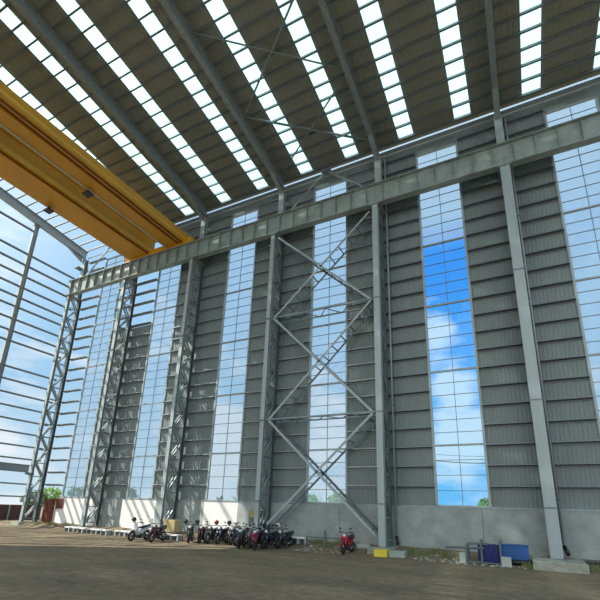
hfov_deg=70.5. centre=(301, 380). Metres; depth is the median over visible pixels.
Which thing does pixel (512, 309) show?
girt
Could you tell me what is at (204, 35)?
brace
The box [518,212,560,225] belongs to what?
beam
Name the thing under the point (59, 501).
sheet
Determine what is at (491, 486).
beam
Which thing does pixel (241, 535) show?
motorcycle
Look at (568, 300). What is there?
girt
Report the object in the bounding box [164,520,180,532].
cardboard box
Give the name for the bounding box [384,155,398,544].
downpipe
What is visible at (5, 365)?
girt
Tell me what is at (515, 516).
wall
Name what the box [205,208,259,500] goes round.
window
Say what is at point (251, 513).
electrical panel
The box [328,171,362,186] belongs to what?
brace
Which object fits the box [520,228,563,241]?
beam
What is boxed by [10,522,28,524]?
pedestal
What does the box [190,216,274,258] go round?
beam
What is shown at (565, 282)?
girt
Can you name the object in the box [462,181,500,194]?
beam
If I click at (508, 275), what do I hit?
girt
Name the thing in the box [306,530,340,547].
pipe railing
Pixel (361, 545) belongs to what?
block
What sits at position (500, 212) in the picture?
beam
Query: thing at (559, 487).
beam
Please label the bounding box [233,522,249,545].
motorcycle
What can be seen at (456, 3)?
purlin
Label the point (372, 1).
purlin
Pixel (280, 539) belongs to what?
motorcycle
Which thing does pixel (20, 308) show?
girt
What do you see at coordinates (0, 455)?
girt
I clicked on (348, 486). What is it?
beam
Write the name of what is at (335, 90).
brace
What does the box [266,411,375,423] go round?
strut
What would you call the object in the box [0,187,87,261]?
rafter
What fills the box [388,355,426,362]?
beam
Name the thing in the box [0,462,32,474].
tie beam
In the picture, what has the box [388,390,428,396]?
beam
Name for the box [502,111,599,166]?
beam
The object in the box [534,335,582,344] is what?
girt
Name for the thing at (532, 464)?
beam
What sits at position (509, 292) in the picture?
girt
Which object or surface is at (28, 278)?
girt
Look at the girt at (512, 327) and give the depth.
24.33 m
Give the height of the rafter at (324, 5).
6.538 m
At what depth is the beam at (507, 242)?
25.94 m
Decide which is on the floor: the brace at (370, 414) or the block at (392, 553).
the block at (392, 553)
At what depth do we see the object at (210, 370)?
33.69 m
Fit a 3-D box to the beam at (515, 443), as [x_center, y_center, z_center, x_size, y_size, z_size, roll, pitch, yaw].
[11.148,3.370,22.400,2.570,0.170,0.205,-7,-19,26]
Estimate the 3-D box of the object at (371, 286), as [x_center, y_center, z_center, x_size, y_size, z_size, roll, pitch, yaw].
[4.366,-6.308,29.134,2.570,0.170,0.205,-7,-19,26]
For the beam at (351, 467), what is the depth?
25.76 m
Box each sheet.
[41,499,55,522]
[55,498,63,508]
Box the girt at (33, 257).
[31,255,75,278]
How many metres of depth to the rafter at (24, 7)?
29.20 m
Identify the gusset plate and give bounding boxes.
[321,167,331,175]
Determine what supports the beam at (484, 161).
on the lattice column at (385, 533)
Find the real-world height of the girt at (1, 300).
0.122 m
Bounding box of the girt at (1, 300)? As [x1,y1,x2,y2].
[0,299,15,306]
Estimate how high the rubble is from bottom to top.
0.251 m
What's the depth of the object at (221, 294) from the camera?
35.68 m
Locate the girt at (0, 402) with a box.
[0,402,50,414]
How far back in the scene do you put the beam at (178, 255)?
37.75 m
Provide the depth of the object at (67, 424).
39.75 m
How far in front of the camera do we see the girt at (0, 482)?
36.82 m
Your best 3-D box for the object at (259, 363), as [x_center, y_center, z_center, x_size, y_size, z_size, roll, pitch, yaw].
[-2.908,-1.264,31.373,2.570,0.170,0.205,-7,-19,26]
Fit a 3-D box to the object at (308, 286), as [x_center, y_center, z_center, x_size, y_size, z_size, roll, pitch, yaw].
[-0.423,-6.793,31.837,2.570,0.170,0.205,-7,-19,26]
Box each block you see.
[356,543,372,547]
[374,549,389,556]
[389,550,407,557]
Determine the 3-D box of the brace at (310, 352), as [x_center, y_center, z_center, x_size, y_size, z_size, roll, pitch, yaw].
[1.404,-1.123,28.023,7.280,7.448,1.192,-7,-19,26]
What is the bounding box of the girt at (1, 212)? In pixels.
[0,211,34,231]
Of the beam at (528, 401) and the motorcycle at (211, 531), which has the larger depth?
the motorcycle at (211, 531)
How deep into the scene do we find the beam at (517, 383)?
23.36 m
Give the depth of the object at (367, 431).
26.32 m
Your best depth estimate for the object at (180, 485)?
31.13 m
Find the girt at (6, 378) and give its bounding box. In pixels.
[1,376,46,389]
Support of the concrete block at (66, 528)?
on the floor
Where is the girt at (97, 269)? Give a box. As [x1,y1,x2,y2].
[87,266,104,273]
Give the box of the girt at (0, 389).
[0,389,52,403]
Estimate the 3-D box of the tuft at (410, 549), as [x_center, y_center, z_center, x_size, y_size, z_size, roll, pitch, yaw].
[5.635,8.630,21.749,0.882,0.329,0.816,-7,-19,26]
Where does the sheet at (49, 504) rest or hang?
on the floor
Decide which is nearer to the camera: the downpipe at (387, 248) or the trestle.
the trestle
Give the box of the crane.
[0,81,194,262]
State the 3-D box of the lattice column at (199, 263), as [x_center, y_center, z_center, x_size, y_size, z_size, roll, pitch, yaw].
[-9.241,-1.997,33.950,0.800,26.500,1.700,-7,-19,26]
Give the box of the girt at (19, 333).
[14,330,62,349]
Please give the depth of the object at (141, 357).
37.85 m
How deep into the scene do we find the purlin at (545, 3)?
27.14 m
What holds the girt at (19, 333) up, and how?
attached to the post
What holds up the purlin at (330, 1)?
on the rafter at (170, 6)
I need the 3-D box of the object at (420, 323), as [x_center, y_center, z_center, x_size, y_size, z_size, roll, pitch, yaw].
[6.570,-3.424,27.030,2.570,0.170,0.205,-7,-19,26]
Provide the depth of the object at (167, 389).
34.91 m
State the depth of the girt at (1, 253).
38.70 m
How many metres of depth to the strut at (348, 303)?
28.89 m
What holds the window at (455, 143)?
in the wall at (515, 516)
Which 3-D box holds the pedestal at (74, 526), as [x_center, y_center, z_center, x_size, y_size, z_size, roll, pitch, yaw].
[-16.855,11.716,33.439,1.200,0.500,1.980,-7,-19,26]
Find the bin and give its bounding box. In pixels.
[501,543,532,565]
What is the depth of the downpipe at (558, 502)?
22.55 m
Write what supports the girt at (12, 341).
attached to the post
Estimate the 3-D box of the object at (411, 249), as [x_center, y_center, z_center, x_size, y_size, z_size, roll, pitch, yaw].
[6.746,-8.682,28.635,2.570,0.170,0.205,-7,-19,26]
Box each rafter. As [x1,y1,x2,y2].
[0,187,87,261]
[9,0,208,220]
[159,0,285,193]
[317,0,380,160]
[484,0,500,119]
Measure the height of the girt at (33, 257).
0.122 m
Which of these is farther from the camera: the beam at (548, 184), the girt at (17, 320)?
the girt at (17, 320)
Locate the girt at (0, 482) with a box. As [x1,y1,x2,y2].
[0,482,32,484]
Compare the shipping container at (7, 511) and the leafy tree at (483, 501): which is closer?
the shipping container at (7, 511)
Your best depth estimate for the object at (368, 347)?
27.98 m
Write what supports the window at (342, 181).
in the wall at (515, 516)
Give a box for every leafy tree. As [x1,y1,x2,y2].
[20,491,51,507]
[43,486,64,503]
[66,486,83,496]
[128,486,138,497]
[308,492,322,501]
[327,493,344,502]
[478,496,488,505]
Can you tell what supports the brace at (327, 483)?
attached to the lattice column at (385, 533)
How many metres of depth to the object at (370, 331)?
28.23 m
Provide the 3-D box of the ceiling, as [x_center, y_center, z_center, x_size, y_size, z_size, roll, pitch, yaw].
[-10.739,-24.727,18.494,48.300,5.311,42.130,-7,-19,26]
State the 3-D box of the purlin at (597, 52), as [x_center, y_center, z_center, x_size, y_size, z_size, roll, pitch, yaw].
[-1.857,-16.872,34.270,48.600,0.275,0.200,-7,-19,26]
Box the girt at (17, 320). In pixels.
[15,319,66,339]
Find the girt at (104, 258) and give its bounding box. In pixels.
[89,257,106,264]
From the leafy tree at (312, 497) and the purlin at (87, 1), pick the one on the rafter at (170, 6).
the purlin at (87, 1)
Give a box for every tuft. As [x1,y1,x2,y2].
[312,538,323,543]
[320,541,335,546]
[403,546,419,552]
[415,549,433,556]
[426,547,444,553]
[438,551,455,558]
[521,561,532,568]
[588,563,599,571]
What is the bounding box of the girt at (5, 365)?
[4,364,56,380]
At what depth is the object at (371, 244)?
30.22 m
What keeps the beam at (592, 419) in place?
attached to the wall at (515, 516)
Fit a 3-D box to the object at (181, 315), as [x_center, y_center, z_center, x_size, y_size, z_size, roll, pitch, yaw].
[-9.866,-5.684,36.501,2.570,0.170,0.205,-7,-19,26]
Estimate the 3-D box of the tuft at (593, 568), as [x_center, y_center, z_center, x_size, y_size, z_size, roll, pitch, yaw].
[12.235,7.815,17.816,0.851,0.324,0.921,2,-17,1]
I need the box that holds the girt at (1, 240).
[0,239,28,254]
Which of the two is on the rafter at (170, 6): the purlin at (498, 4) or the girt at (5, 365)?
the purlin at (498, 4)
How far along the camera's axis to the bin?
19.09 m
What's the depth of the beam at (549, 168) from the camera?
25.95 m
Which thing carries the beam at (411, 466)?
attached to the wall at (515, 516)
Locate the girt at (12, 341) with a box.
[10,340,61,358]
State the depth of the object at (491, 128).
28.50 m
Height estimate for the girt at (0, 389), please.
0.122 m
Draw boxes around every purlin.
[0,0,52,41]
[0,0,91,67]
[0,0,336,180]
[0,1,11,12]
[6,0,130,86]
[6,0,379,190]
[16,0,422,198]
[21,4,161,98]
[27,0,466,206]
[34,0,211,109]
[36,0,511,213]
[45,0,557,220]
[47,0,252,120]
[54,0,599,226]
[61,0,290,130]
[63,17,599,233]
[71,34,599,239]
[79,51,599,245]
[87,66,599,251]
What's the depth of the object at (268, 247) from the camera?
34.49 m
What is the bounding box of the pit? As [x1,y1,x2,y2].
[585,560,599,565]
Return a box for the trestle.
[445,546,483,562]
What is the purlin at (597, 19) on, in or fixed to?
on the rafter at (170, 6)
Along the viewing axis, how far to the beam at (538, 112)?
27.25 m
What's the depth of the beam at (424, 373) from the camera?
25.99 m
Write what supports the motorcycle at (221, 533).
on the floor
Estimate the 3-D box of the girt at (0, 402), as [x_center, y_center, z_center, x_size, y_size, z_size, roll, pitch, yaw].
[-25.027,2.507,38.269,0.220,0.122,5.010,-7,-19,26]
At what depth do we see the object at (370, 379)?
27.34 m
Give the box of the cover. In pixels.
[477,543,500,562]
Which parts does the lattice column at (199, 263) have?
cap plate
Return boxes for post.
[0,224,39,383]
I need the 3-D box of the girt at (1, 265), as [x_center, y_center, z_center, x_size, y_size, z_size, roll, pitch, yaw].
[-27.148,-10.534,37.074,0.220,0.122,5.610,-7,-19,26]
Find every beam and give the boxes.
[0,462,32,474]
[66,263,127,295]
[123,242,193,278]
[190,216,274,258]
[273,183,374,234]
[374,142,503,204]
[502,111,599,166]
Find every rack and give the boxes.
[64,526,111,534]
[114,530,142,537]
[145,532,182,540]
[290,536,308,544]
[466,539,501,565]
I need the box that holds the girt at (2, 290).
[0,288,16,296]
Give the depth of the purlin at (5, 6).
25.19 m
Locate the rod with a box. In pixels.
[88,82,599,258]
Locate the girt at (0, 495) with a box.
[0,495,30,497]
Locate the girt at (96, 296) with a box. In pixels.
[82,295,98,301]
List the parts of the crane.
power rail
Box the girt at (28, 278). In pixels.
[26,276,74,300]
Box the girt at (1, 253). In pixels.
[0,251,24,265]
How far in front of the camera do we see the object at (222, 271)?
36.29 m
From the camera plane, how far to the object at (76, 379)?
41.03 m
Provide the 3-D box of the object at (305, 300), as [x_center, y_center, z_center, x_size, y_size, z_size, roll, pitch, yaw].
[-0.458,-5.742,31.516,2.570,0.170,0.205,-7,-19,26]
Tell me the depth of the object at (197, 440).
32.04 m
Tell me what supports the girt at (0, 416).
attached to the post
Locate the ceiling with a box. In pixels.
[0,0,599,223]
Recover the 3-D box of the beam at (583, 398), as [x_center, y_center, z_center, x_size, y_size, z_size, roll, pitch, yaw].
[13.528,0.996,21.901,2.570,0.170,0.205,-7,-19,26]
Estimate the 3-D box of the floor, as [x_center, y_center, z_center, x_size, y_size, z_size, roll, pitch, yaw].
[36.023,20.493,56.672,280.000,0.388,270.000,-7,-19,26]
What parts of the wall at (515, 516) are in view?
plinth panel, cladding panel, plinth panel, cladding panel, plinth panel, plinth panel, cladding panel, cladding panel, plinth panel, cladding panel, plinth panel, cladding panel, plinth panel, cladding panel, cladding panel, plinth panel, cladding panel, plinth panel, cladding panel, cladding panel, cladding panel, plinth panel, cladding panel, plinth panel, cladding panel, cladding panel, plinth panel, cladding panel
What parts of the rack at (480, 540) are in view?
rail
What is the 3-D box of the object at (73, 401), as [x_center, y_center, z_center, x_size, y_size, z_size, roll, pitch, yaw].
[-22.034,2.028,40.480,2.570,0.170,0.205,-7,-19,26]
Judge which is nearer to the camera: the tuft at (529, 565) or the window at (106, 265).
the tuft at (529, 565)
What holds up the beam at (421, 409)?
attached to the wall at (515, 516)
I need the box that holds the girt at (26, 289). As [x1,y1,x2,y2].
[23,287,72,310]
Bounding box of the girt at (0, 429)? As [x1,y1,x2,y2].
[0,429,45,436]
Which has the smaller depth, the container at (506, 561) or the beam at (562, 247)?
the container at (506, 561)
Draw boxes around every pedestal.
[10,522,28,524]
[74,526,101,527]
[367,545,397,553]
[532,555,589,573]
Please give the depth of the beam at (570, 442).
21.13 m
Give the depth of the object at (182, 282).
37.76 m
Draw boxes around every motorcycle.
[127,518,151,540]
[148,519,167,541]
[185,520,196,542]
[197,521,208,542]
[205,521,219,543]
[214,521,229,544]
[228,522,240,544]
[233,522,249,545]
[235,523,247,548]
[247,524,260,550]
[253,523,265,547]
[260,524,278,548]
[274,524,294,548]
[339,527,356,553]
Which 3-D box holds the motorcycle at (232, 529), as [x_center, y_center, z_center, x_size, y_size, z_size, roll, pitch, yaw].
[-3.961,9.124,25.411,0.765,1.279,1.974,-2,-17,12]
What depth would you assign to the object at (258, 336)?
32.26 m
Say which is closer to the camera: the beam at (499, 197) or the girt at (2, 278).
the beam at (499, 197)
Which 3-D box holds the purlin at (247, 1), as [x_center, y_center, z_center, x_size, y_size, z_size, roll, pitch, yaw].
[-6.559,-21.010,25.734,48.600,0.275,0.200,-7,-19,26]
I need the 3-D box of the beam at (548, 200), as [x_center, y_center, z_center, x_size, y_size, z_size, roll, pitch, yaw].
[13.914,-10.571,25.433,2.570,0.170,0.205,-7,-19,26]
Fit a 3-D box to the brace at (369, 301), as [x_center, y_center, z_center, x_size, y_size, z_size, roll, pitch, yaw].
[1.404,-1.123,28.023,7.280,7.448,1.192,-7,-19,26]
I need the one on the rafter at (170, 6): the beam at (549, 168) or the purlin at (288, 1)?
the purlin at (288, 1)
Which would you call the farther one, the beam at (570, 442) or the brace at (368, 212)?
the brace at (368, 212)
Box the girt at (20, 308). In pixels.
[18,307,68,328]
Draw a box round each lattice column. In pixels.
[15,258,88,521]
[79,277,139,525]
[157,217,208,529]
[253,190,285,531]
[369,157,394,547]
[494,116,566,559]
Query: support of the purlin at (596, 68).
on the rafter at (170, 6)
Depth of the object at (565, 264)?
24.02 m
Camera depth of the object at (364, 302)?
28.98 m
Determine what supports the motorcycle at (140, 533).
on the floor
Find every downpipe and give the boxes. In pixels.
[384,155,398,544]
[503,114,570,555]
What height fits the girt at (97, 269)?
0.170 m
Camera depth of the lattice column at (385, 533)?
25.56 m
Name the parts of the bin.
bin lid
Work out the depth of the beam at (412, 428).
25.02 m
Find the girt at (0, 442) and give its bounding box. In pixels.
[0,442,43,449]
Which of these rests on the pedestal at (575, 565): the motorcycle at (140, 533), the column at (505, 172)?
the column at (505, 172)
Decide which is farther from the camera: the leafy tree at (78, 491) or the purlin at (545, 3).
the leafy tree at (78, 491)
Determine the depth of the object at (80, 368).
41.41 m
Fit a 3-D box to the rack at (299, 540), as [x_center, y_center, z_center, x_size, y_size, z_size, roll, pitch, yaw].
[-0.504,9.296,24.774,2.020,0.380,0.500,-8,-19,29]
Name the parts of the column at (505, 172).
cap plate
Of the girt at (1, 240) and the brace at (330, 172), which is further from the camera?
the girt at (1, 240)
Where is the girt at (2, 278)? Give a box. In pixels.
[0,276,20,286]
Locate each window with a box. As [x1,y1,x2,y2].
[61,255,125,496]
[126,232,186,498]
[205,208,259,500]
[305,180,347,503]
[416,142,491,506]
[543,95,599,435]
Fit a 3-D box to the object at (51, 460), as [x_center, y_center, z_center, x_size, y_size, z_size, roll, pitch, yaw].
[-22.209,7.286,38.875,2.570,0.170,0.205,-7,-19,26]
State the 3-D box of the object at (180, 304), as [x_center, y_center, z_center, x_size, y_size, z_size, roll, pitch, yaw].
[-9.831,-6.736,36.822,2.570,0.170,0.205,-7,-19,26]
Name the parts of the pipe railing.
post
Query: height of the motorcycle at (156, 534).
1.279 m
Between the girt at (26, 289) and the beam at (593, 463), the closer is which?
the beam at (593, 463)
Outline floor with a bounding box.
[0,507,599,599]
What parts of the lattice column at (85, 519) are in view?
cap plate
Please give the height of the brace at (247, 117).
0.757 m
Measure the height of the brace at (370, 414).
6.902 m
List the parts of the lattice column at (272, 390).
cap plate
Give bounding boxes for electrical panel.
[248,511,261,524]
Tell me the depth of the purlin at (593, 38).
28.71 m
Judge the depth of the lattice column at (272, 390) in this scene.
29.37 m
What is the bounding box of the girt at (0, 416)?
[0,416,48,425]
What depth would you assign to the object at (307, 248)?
32.67 m
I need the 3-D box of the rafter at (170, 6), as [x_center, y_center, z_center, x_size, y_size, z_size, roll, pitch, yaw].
[-10.745,-23.890,17.943,0.340,6.538,41.755,-7,-19,26]
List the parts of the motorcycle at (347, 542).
panel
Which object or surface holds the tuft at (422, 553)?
on the floor
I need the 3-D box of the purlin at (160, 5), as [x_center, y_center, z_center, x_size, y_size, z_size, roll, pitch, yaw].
[-7.413,-21.762,24.182,48.600,0.275,0.200,-7,-19,26]
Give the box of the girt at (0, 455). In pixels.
[0,455,40,461]
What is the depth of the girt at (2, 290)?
38.10 m
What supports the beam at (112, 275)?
on the lattice column at (58, 399)
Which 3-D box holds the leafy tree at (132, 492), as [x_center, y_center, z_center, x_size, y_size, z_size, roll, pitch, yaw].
[-21.575,15.444,53.715,1.748,4.138,1.800,-7,-19,26]
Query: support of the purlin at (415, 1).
on the rafter at (170, 6)
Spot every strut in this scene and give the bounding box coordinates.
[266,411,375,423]
[272,298,373,323]
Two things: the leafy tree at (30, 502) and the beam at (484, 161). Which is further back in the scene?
the leafy tree at (30, 502)
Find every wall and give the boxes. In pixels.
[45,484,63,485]
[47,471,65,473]
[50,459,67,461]
[52,77,599,559]
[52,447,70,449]
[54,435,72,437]
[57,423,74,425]
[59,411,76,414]
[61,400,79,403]
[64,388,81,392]
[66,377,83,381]
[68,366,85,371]
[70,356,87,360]
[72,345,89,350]
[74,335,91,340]
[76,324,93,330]
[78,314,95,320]
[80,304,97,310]
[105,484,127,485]
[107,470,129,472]
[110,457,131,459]
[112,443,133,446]
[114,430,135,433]
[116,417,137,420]
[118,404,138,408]
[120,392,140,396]
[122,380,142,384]
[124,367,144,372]
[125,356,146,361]
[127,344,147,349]
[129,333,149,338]
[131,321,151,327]
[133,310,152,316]
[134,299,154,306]
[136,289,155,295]
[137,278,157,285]
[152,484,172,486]
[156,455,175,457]
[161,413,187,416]
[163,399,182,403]
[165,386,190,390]
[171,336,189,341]
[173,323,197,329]
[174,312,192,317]
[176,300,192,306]
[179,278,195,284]
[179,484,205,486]
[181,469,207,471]
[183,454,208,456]
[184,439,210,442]
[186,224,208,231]
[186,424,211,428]
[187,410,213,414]
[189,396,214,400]
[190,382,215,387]
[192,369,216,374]
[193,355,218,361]
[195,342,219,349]
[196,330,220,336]
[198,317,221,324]
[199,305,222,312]
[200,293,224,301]
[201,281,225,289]
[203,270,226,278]
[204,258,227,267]
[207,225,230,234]
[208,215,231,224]
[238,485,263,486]
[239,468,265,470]
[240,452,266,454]
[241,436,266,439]
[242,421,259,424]
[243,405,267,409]
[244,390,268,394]
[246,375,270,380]
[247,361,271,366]
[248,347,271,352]
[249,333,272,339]
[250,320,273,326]
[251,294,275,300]
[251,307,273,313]
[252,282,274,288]
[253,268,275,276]
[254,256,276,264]
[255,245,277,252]
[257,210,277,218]
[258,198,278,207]
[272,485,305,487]
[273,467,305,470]
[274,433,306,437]
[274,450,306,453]
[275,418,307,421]
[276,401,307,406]
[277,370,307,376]
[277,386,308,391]
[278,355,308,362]
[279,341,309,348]
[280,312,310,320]
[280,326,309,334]
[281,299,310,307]
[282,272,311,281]
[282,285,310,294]
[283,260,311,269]
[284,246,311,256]
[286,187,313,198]
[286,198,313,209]
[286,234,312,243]
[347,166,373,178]
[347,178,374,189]
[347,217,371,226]
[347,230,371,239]
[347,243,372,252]
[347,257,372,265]
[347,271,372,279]
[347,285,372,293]
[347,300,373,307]
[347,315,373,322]
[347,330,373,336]
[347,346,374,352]
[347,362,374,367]
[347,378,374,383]
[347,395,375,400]
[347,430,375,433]
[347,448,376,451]
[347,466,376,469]
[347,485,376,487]
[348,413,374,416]
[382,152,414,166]
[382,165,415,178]
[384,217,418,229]
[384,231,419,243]
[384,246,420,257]
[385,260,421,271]
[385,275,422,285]
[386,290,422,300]
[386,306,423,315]
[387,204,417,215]
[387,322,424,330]
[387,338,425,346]
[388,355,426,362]
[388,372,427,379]
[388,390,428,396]
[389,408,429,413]
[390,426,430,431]
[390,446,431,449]
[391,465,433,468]
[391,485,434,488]
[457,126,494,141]
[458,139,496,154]
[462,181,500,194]
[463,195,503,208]
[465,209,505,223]
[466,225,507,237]
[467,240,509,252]
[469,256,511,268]
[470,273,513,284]
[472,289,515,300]
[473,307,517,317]
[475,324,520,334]
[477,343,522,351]
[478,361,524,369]
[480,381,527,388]
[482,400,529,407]
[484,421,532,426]
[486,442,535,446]
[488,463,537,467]
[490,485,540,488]
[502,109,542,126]
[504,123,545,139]
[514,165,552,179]
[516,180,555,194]
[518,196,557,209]
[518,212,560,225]
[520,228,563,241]
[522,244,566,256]
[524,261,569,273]
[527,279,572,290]
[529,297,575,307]
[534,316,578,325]
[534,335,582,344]
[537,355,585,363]
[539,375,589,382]
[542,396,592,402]
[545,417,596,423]
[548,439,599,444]
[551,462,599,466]
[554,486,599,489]
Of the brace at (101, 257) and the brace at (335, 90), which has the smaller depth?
the brace at (335, 90)
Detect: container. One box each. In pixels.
[0,504,41,519]
[459,552,466,562]
[501,557,511,566]
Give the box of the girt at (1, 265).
[0,264,22,275]
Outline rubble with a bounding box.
[289,545,524,568]
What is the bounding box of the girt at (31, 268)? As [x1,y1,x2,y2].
[29,267,68,287]
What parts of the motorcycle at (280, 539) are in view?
panel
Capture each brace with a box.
[86,248,109,274]
[194,32,342,69]
[244,0,293,115]
[246,116,368,141]
[262,413,375,528]
[268,300,373,423]
[268,420,377,535]
[273,318,375,414]
[274,211,371,322]
[278,237,373,305]
[281,75,344,174]
[291,174,322,208]
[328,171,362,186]
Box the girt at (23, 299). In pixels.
[20,297,69,319]
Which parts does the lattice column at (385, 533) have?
cap plate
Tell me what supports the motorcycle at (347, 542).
on the floor

